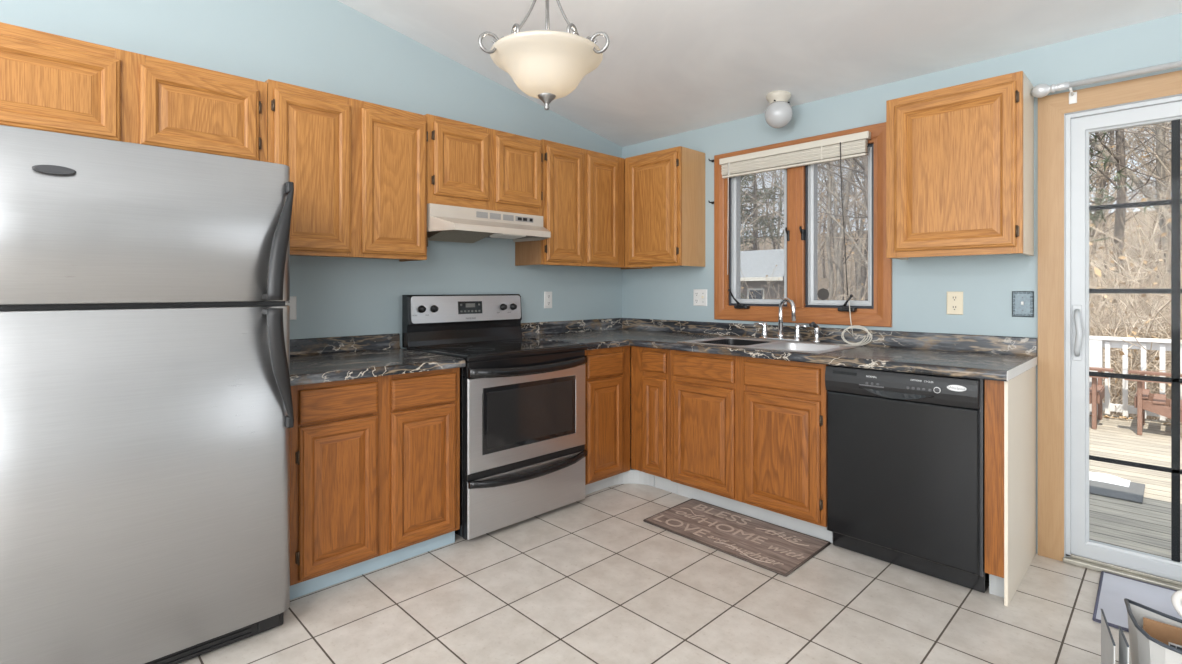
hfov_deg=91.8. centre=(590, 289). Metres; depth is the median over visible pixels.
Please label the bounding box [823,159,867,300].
bare tree
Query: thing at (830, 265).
bare tree
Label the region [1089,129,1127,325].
bare tree
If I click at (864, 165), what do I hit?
bare tree
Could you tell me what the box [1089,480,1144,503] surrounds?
mat
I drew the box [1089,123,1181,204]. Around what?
bare tree
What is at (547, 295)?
wall outlet
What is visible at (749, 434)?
base cabinet
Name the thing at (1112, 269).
shrub
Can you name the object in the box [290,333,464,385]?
countertop
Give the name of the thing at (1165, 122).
bare tree
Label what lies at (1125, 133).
bare tree
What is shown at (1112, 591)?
door mat
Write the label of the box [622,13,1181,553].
wall
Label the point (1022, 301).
light switch
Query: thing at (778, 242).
bare tree
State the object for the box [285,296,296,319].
light switch
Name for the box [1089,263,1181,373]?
shrub
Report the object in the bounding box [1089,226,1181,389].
shrub
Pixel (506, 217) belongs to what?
vent
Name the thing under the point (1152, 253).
shrub
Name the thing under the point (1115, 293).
shrub
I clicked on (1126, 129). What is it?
bare tree
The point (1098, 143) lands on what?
bare tree
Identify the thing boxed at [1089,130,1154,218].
bare tree
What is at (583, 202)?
upper cabinet
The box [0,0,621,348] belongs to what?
wall
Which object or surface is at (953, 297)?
socket
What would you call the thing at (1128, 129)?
bare tree
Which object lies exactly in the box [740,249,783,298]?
house
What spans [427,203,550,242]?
range hood
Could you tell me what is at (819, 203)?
bare tree
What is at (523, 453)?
range
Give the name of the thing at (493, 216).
vent
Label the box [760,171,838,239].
bare tree
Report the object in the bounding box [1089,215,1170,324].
shrub
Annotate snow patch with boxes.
[1089,472,1129,486]
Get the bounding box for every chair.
[1089,367,1113,429]
[1124,370,1181,435]
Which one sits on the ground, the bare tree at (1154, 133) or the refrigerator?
the bare tree at (1154, 133)
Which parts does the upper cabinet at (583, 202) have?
door, panel, frame, door, panel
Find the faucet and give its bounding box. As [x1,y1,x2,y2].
[754,298,806,341]
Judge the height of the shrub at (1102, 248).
3.802 m
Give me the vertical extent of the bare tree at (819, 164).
8.997 m
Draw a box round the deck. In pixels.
[1089,414,1181,560]
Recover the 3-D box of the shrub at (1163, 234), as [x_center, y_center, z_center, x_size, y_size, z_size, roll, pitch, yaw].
[8.333,0.656,8.219,6.076,3.346,4.274,0,0,-44]
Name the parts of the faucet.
handle, plate, spout, handle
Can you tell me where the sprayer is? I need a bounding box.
[809,322,820,342]
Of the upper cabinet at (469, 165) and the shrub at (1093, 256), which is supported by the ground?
the shrub at (1093, 256)
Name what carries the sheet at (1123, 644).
on the floor
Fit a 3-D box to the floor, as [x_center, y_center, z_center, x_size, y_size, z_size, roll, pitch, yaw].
[-0.241,1.255,-0.018,7.360,0.060,6.200,0,0,-44]
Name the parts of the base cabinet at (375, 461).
drawer, door, panel, drawer, door, panel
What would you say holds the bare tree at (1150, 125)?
on the ground
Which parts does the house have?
pane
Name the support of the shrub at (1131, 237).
on the ground
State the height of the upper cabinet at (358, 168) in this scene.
0.762 m
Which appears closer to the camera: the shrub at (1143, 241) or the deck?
the deck
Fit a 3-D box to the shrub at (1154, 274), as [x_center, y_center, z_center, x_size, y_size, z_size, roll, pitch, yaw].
[9.298,0.619,10.841,5.269,3.196,6.320,0,0,-15]
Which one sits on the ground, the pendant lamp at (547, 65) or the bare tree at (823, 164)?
the bare tree at (823, 164)
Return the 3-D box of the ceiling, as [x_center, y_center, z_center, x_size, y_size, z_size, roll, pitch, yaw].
[-0.138,-1.549,0.083,7.850,1.051,6.400,0,0,-44]
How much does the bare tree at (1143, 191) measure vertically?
15.596 m
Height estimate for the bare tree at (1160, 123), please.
11.558 m
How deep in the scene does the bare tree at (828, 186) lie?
31.04 m
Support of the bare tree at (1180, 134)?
on the ground
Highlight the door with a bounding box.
[1038,70,1181,590]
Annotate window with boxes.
[714,122,891,326]
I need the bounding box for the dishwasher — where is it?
[825,365,988,592]
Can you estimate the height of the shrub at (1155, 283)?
3.748 m
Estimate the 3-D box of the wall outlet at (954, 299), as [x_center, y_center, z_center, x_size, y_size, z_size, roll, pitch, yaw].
[1.834,0.070,2.887,0.009,0.116,0.072,0,0,-44]
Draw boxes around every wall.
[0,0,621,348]
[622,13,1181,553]
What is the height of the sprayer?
0.120 m
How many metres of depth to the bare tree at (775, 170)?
49.34 m
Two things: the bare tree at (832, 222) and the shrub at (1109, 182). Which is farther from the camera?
the bare tree at (832, 222)
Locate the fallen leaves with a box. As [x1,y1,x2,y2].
[1089,414,1170,424]
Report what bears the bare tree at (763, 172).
on the ground
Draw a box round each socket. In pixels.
[766,90,790,103]
[951,295,957,300]
[951,305,957,310]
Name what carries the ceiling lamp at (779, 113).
attached to the ceiling
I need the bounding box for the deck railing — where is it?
[1089,336,1181,422]
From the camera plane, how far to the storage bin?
1.70 m
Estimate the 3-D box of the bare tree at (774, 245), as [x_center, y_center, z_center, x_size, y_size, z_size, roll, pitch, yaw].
[10.604,-5.145,34.718,5.897,11.276,6.522,0,0,-23]
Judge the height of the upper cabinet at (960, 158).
0.785 m
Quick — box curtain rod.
[1031,60,1181,103]
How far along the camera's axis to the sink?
3.23 m
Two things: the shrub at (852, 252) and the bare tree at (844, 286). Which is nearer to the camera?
the shrub at (852, 252)
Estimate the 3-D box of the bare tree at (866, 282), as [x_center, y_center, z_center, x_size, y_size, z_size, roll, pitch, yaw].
[9.262,-1.772,18.651,4.276,7.169,3.331,0,0,-36]
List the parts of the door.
pull handle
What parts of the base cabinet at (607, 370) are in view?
drawer, door, panel, frame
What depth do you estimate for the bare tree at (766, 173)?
23.97 m
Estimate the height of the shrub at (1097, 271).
3.411 m
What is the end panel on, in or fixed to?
on the floor
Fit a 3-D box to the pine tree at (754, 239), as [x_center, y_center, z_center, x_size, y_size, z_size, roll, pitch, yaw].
[8.750,-4.301,30.180,5.168,10.770,4.647,0,0,-36]
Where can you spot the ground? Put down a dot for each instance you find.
(824, 283)
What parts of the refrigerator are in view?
door, freezer door, handle, handle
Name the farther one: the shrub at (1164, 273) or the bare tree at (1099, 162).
the bare tree at (1099, 162)
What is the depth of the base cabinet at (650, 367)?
3.46 m
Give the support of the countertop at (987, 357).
on the base cabinet at (749, 434)
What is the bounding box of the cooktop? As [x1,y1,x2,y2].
[407,338,586,361]
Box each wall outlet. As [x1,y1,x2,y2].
[544,292,551,307]
[947,292,962,314]
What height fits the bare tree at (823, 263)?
12.024 m
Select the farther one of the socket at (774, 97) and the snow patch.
the snow patch
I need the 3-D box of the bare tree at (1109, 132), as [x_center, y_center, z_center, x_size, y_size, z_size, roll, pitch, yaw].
[14.517,-4.980,18.291,6.926,13.244,7.660,0,0,-13]
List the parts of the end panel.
panel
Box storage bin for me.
[1124,598,1181,663]
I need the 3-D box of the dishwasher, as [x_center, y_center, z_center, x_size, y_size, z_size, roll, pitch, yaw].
[1.528,0.789,2.673,0.626,0.864,0.614,0,0,-44]
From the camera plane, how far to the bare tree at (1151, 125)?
17.51 m
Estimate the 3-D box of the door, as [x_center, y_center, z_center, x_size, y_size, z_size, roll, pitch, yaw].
[2.807,0.181,1.986,0.199,2.128,1.980,0,0,-44]
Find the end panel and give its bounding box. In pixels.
[984,366,1035,605]
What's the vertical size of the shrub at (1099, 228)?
3.477 m
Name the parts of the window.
crank handle, sash, sash, crank handle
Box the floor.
[179,447,1130,663]
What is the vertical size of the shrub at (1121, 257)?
2.905 m
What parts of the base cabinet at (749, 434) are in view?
panel, drawer, door, panel, drawer, door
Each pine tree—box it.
[740,174,783,250]
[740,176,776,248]
[865,131,1155,300]
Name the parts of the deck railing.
post, rail, rail, rail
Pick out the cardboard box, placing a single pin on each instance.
(1170, 635)
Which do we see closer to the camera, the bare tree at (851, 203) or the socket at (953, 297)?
the socket at (953, 297)
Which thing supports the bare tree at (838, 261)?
on the ground
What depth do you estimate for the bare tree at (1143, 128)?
23.79 m
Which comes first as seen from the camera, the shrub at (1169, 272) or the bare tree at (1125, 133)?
the shrub at (1169, 272)
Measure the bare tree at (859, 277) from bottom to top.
15.508 m
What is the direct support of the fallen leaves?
on the deck
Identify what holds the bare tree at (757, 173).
on the ground
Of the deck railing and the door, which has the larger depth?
the deck railing
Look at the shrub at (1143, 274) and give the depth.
9.73 m
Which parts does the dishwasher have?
pocket handle, control panel, toe panel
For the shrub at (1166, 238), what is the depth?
9.07 m
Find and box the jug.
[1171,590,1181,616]
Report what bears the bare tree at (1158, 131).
on the ground
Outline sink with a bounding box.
[679,336,862,353]
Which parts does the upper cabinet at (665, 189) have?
panel, door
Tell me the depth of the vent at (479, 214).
3.24 m
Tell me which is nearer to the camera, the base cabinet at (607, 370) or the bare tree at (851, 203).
the base cabinet at (607, 370)
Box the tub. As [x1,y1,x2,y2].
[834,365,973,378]
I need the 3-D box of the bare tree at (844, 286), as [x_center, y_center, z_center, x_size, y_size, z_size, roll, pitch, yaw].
[9.643,-2.269,21.626,4.887,8.193,3.807,0,0,-13]
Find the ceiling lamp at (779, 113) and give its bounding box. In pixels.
[765,90,792,127]
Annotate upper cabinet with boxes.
[0,22,266,161]
[265,79,427,261]
[425,114,542,215]
[515,139,647,268]
[625,146,704,268]
[886,71,1033,259]
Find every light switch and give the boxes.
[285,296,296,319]
[1012,291,1033,316]
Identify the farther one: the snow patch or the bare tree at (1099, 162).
the bare tree at (1099, 162)
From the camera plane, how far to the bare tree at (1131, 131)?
20.89 m
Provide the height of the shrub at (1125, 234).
4.380 m
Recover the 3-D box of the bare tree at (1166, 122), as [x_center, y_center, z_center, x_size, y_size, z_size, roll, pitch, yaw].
[24.000,-5.108,22.638,6.432,11.121,5.816,0,0,-43]
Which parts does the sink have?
bowl, bowl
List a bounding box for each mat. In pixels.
[643,499,830,576]
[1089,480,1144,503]
[1092,571,1181,631]
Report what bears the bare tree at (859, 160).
on the ground
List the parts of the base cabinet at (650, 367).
panel, drawer, door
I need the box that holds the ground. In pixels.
[740,211,1181,349]
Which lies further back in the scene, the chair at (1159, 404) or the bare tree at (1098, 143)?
the bare tree at (1098, 143)
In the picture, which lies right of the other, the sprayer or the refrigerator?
the sprayer
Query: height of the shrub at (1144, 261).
3.614 m
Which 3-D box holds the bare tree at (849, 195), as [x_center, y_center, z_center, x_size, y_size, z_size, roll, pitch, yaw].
[10.209,-3.151,18.897,5.912,9.910,4.605,0,0,-14]
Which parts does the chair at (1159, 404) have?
rail, leg, leg, armrest, armrest, leg, leg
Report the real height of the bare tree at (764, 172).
14.065 m
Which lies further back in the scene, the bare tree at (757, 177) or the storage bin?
the bare tree at (757, 177)
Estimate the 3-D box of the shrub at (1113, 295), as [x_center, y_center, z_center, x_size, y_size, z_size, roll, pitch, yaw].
[9.228,0.801,8.318,4.645,3.501,4.580,0,0,-41]
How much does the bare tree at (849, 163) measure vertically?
10.588 m
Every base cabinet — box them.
[290,368,459,599]
[584,346,654,494]
[631,346,676,493]
[671,350,832,543]
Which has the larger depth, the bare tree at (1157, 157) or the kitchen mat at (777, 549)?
the bare tree at (1157, 157)
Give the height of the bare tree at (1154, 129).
9.429 m
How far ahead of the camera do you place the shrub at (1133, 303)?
8.18 m
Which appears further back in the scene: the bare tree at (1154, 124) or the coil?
the bare tree at (1154, 124)
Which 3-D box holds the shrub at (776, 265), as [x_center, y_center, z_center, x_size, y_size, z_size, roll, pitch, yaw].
[5.034,0.811,15.108,3.576,2.800,5.085,0,0,38]
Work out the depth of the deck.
4.13 m
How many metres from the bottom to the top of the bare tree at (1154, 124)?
11.129 m
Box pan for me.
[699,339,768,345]
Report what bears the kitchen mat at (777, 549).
on the floor
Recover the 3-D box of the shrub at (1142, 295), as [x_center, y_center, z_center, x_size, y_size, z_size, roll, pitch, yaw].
[6.263,0.923,7.543,6.120,3.094,5.102,0,0,1]
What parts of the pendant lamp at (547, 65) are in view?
scroll arm, lamp shade, scroll arm, scroll arm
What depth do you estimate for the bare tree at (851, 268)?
33.85 m
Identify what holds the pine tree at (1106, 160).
on the ground
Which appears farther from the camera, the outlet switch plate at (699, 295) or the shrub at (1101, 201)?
the shrub at (1101, 201)
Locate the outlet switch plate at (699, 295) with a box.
[693,289,706,305]
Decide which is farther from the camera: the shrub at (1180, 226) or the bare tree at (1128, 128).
the bare tree at (1128, 128)
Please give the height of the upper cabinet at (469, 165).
0.475 m
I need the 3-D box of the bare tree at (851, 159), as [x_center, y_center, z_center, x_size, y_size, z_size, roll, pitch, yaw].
[8.527,-1.391,16.018,4.254,7.131,3.313,0,0,-33]
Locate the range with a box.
[402,294,586,539]
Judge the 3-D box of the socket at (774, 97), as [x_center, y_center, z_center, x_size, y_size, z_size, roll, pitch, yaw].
[1.115,-1.131,3.400,0.146,0.058,0.146,0,0,-44]
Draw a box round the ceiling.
[337,0,1181,146]
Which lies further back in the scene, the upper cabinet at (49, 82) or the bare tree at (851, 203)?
the bare tree at (851, 203)
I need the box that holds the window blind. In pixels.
[719,131,870,294]
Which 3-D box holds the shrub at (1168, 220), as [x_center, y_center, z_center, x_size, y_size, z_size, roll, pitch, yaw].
[9.845,0.357,12.258,7.262,3.672,6.054,0,0,-35]
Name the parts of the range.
knob, knob, control panel, clock panel, glass, knob, knob, storage drawer, oven door, vent trim, drawer gap trim, handle, handle, glass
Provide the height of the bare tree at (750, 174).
8.942 m
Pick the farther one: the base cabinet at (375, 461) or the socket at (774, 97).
the socket at (774, 97)
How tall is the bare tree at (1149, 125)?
11.171 m
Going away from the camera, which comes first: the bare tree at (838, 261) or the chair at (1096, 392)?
the chair at (1096, 392)
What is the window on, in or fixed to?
in the wall at (920, 285)
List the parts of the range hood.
switch panel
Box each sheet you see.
[1101,609,1115,663]
[1119,626,1128,663]
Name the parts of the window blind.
rail, pull cord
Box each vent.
[476,211,487,217]
[490,213,500,219]
[503,214,513,220]
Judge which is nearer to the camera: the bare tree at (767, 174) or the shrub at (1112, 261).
the shrub at (1112, 261)
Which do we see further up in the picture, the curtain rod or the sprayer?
the curtain rod
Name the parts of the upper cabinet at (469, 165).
door, panel, door, panel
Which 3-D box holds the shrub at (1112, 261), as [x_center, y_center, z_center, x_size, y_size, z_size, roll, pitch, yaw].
[8.426,0.708,10.735,4.651,3.556,4.717,0,0,-30]
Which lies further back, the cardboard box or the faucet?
the faucet
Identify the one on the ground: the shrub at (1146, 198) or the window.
the shrub at (1146, 198)
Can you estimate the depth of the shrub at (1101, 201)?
9.55 m
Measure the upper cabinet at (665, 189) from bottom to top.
0.785 m
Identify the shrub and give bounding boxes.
[740,252,865,299]
[741,265,782,298]
[779,238,1181,421]
[1089,167,1181,416]
[1089,172,1181,385]
[1089,182,1181,324]
[1089,183,1181,332]
[1089,201,1181,338]
[1089,206,1181,337]
[1089,207,1181,338]
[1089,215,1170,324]
[1089,219,1181,323]
[1089,220,1170,390]
[1089,224,1181,419]
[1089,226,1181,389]
[1089,228,1169,337]
[1089,231,1181,421]
[1089,233,1181,421]
[1089,234,1181,389]
[1089,238,1181,415]
[1089,250,1181,420]
[1089,256,1181,418]
[1089,259,1181,419]
[1089,261,1181,416]
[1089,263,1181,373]
[1089,270,1170,415]
[1089,272,1170,360]
[1089,274,1153,416]
[1089,274,1181,336]
[1090,241,1181,333]
[1090,269,1169,398]
[1092,273,1170,397]
[1093,256,1181,393]
[1094,237,1170,336]
[1100,293,1181,420]
[1110,303,1181,418]
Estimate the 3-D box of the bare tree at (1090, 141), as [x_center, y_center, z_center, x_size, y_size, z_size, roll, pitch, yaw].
[9.490,-3.390,12.089,5.972,11.420,6.605,0,0,1]
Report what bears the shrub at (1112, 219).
on the ground
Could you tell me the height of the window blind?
0.902 m
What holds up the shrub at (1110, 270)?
on the ground
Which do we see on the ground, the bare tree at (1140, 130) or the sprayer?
the bare tree at (1140, 130)
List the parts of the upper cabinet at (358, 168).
door, panel, door, panel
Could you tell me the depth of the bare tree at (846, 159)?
33.11 m
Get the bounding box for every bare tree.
[740,157,867,268]
[740,160,867,243]
[740,173,783,250]
[740,174,781,249]
[740,174,782,234]
[741,169,783,248]
[741,172,783,249]
[742,177,777,249]
[743,173,773,235]
[746,172,779,249]
[751,170,783,249]
[752,164,853,247]
[758,122,1181,232]
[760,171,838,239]
[762,170,823,248]
[768,157,866,299]
[772,164,866,299]
[781,158,865,299]
[782,158,867,290]
[818,159,854,299]
[818,159,864,289]
[818,159,867,293]
[818,160,864,252]
[818,160,864,299]
[818,160,867,270]
[818,163,865,298]
[818,164,847,258]
[818,186,867,265]
[819,159,867,286]
[819,160,862,277]
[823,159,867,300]
[834,195,867,249]
[836,165,867,300]
[844,132,1105,198]
[846,158,867,239]
[1089,120,1181,218]
[1089,120,1181,285]
[1089,122,1181,300]
[1089,123,1180,281]
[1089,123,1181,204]
[1089,124,1181,249]
[1089,127,1181,204]
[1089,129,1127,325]
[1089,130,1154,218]
[1089,131,1167,251]
[1089,132,1132,193]
[1089,133,1170,274]
[1089,142,1136,247]
[1089,150,1140,280]
[1090,121,1181,285]
[1090,125,1150,181]
[1090,128,1181,205]
[1090,129,1152,239]
[1091,129,1153,241]
[1091,129,1180,212]
[1091,133,1181,264]
[1095,125,1181,229]
[1095,143,1148,255]
[1097,123,1181,283]
[1108,128,1181,212]
[1109,134,1181,283]
[1126,125,1181,218]
[1128,122,1181,281]
[1130,124,1181,159]
[1132,123,1181,165]
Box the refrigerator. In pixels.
[0,125,293,663]
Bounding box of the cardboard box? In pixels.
[1143,617,1181,649]
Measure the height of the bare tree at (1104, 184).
12.553 m
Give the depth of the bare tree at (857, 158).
24.68 m
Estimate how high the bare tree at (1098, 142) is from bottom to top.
7.510 m
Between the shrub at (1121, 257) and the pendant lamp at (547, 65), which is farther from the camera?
the shrub at (1121, 257)
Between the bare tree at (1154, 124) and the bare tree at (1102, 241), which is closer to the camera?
the bare tree at (1154, 124)
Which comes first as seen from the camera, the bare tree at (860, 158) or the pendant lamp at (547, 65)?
the pendant lamp at (547, 65)
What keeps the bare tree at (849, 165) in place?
on the ground
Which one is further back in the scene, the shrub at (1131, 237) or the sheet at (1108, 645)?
the shrub at (1131, 237)
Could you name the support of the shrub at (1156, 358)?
on the ground
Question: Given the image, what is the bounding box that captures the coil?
[838,301,871,344]
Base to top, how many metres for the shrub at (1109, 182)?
4.890 m
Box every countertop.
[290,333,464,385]
[521,318,1037,381]
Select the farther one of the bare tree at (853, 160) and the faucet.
the bare tree at (853, 160)
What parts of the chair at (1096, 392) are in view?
leg, leg, leg, rail, armrest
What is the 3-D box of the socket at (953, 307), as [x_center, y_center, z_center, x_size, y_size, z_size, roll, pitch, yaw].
[1.834,0.094,2.887,0.009,0.029,0.030,0,0,-44]
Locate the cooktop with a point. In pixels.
(470, 349)
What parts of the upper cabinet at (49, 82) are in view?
panel, door, door, panel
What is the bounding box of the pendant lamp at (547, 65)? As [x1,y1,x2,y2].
[478,0,609,109]

